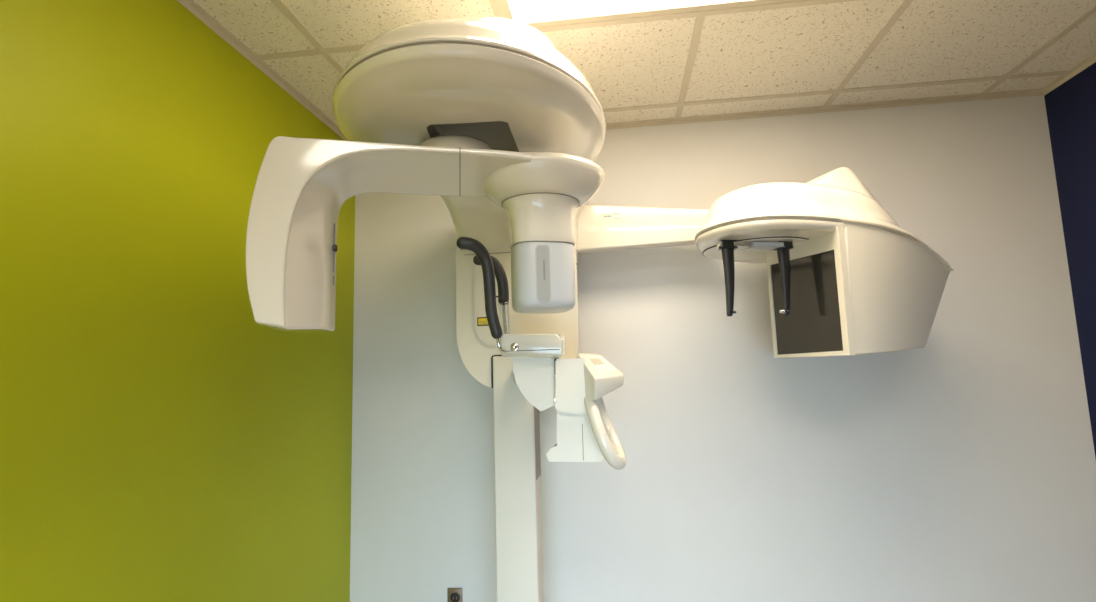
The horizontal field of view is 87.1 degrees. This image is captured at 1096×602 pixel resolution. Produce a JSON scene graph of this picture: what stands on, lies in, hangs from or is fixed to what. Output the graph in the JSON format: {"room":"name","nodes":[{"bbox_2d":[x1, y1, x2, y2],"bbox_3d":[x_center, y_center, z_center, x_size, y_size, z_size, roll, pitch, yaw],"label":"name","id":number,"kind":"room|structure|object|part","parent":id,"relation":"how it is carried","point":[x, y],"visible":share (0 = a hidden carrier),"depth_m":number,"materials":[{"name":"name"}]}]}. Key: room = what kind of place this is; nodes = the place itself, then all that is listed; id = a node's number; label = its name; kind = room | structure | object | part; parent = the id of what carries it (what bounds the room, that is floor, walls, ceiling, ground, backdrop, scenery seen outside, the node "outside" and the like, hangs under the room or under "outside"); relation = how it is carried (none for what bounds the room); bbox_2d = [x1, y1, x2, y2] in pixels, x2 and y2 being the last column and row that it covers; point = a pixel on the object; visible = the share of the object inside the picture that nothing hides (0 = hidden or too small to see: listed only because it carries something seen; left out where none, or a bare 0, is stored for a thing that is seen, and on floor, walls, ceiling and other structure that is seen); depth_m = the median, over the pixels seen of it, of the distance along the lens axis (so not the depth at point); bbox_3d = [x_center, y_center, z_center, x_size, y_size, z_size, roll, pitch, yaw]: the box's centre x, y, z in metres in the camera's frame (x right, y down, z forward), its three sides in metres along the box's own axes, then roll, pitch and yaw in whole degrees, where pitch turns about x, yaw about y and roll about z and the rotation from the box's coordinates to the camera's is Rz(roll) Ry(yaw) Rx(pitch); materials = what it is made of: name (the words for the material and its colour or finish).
{"room":"radiology room","nodes":[
{"label":"radiology room","id":0,"kind":"room"},
{"bbox_2d":[0,0,354,601],"bbox_3d":[-1.115,0.344,0.908,0.100,2.550,3.500,-2,-7,7],"label":"wall","id":1,"kind":"structure","parent":0,"point":[160,441],"depth_m":1.46,"materials":[{"name":"green paint"}]},
{"bbox_2d":[194,0,1095,124],"bbox_3d":[0.342,-1.001,0.836,3.123,0.020,3.600,-2,-7,7],"label":"ceiling","id":2,"kind":"structure","parent":0,"point":[811,48],"depth_m":1.95,"materials":[{"name":"tile"}]},
{"bbox_2d":[498,0,804,27],"bbox_3d":[0.428,-0.959,1.463,1.200,0.093,0.590,-2,-7,7],"label":"ceiling light","id":3,"kind":"object","parent":2,"relation":"attached to","point":[533,13],"visible":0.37,"depth_m":1.73,"materials":[{"name":"plastic"}]},
{"bbox_2d":[508,0,727,21],"bbox_3d":[0.429,-0.922,1.458,1.150,0.004,0.540,-2,-7,7],"label":"diffuser","id":4,"kind":"object","parent":3,"relation":"attached to","point":[518,10],"depth_m":1.73,"materials":[{"name":"white plastic"}]},
{"bbox_2d":[257,0,1095,118],"bbox_3d":[0.342,-0.990,0.834,2.923,0.006,3.400,-2,-7,7],"label":"ceiling grid","id":5,"kind":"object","parent":2,"relation":"attached to","point":[700,15],"depth_m":1.92,"materials":[{"name":"metal"}]},
{"bbox_2d":[350,95,1095,601],"bbox_3d":[0.597,0.482,2.400,2.923,2.550,0.100,-2,-7,7],"label":"wall","id":6,"kind":"structure","parent":0,"point":[960,466],"depth_m":2.33,"materials":[{"name":"white paint"}]},
{"bbox_2d":[447,588,461,601],"bbox_3d":[-0.384,1.244,2.376,0.064,0.115,0.012,-2,-7,7],"label":"wall outlet","id":7,"kind":"object","parent":6,"relation":"attached to","point":[453,594],"visible":1,"depth_m":2.38,"materials":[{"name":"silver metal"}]},
{"bbox_2d":[450,592,459,601],"bbox_3d":[-0.383,1.222,2.377,0.046,0.046,0.007,-2,-7,7],"label":"socket","id":8,"kind":"object","parent":7,"relation":"attached to","point":[454,596],"depth_m":2.37,"materials":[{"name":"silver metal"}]},
{"bbox_2d":[177,0,1095,140],"bbox_3d":[0.343,-0.980,0.833,2.923,0.022,3.400,-2,-7,7],"label":"trim","id":9,"kind":"structure","parent":6,"relation":"attached to","point":[192,6],"depth_m":2.35,"materials":[{"name":"metal"}]},
{"bbox_2d":[1044,62,1095,457],"bbox_3d":[1.883,0.214,0.543,0.100,2.550,3.500,-2,-7,7],"label":"wall","id":10,"kind":"structure","parent":0,"point":[1071,106],"depth_m":2.18,"materials":[{"name":"blue paint"}]},
{"bbox_3d":[0.415,1.588,0.513,3.123,0.100,3.600,-2,-7,7],"label":"floor","id":11,"kind":"structure","parent":0,"visible":0},
{"bbox_2d":[246,17,953,601],"bbox_3d":[0.376,0.547,1.629,1.900,2.237,1.455,-2,-7,7],"label":"machine","id":12,"kind":"object","parent":11,"relation":"on","point":[485,116],"visible":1,"depth_m":1.54,"materials":[{"name":"beige paint"}]},
{"bbox_3d":[-0.326,-0.127,1.335,0.623,0.398,0.244,0,-7,-14],"label":"rotating arm","id":13,"kind":"part","parent":12,"relation":"part of"},
{"bbox_3d":[-0.127,0.110,1.561,0.038,0.064,0.012,3,-9,-34],"label":"rod","id":14,"kind":"part","parent":12,"relation":"part of","materials":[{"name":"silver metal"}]},
{"bbox_3d":[-0.050,0.130,1.662,0.208,0.079,0.200,-2,-7,7],"label":"support arm","id":15,"kind":"part","parent":12,"relation":"part of","materials":[{"name":"beige plastic"}]},
{"bbox_3d":[-0.039,0.467,2.072,0.002,0.325,0.118,-2,-7,7],"label":"rail","id":16,"kind":"part","parent":12,"relation":"part of","materials":[{"name":"grey metal"}]},
{"bbox_2d":[546,409,603,461],"bbox_3d":[0.084,0.374,1.640,0.166,0.142,0.152,-2,-7,7],"label":"machine part","id":17,"kind":"object","parent":12,"relation":"attached to","point":[576,441],"depth_m":1.56,"materials":[{"name":"white plastic"}]},
{"bbox_3d":[0.137,0.212,1.592,0.115,0.139,0.142,2,-8,-29],"label":"control panel","id":18,"kind":"part","parent":12,"relation":"part of","materials":[{"name":"beige plastic"}]},
{"bbox_3d":[0.154,0.349,1.563,0.110,0.203,0.173,-2,-7,7],"label":"grip handle","id":19,"kind":"part","parent":12,"relation":"part of","materials":[{"name":"beige plastic"}]},
{"bbox_3d":[0.394,-0.297,2.272,0.624,0.191,0.080,-2,-7,7],"label":"arm","id":20,"kind":"part","parent":12,"relation":"part of","materials":[{"name":"beige plastic"}]},
{"bbox_3d":[0.570,-0.068,1.810,0.035,0.234,0.024,-1,-7,-8],"label":"ear rod","id":21,"kind":"part","parent":12,"relation":"part of","materials":[{"name":"black plastic"}]},
{"bbox_3d":[0.661,-0.179,1.838,0.254,0.016,0.028,-1,-7,-8],"label":"slide rail","id":22,"kind":"part","parent":12,"relation":"part of","materials":[{"name":"silver metal"}]},
{"bbox_3d":[0.757,-0.070,1.838,0.035,0.234,0.024,-1,-7,-8],"label":"ear rod","id":23,"kind":"part","parent":12,"relation":"part of","materials":[{"name":"black plastic"}]},
{"bbox_3d":[0.830,-0.014,1.851,0.021,0.385,0.312,1,-8,-20],"label":"screen frame","id":24,"kind":"part","parent":12,"relation":"part of","materials":[{"name":"beige plastic"}]}
]}

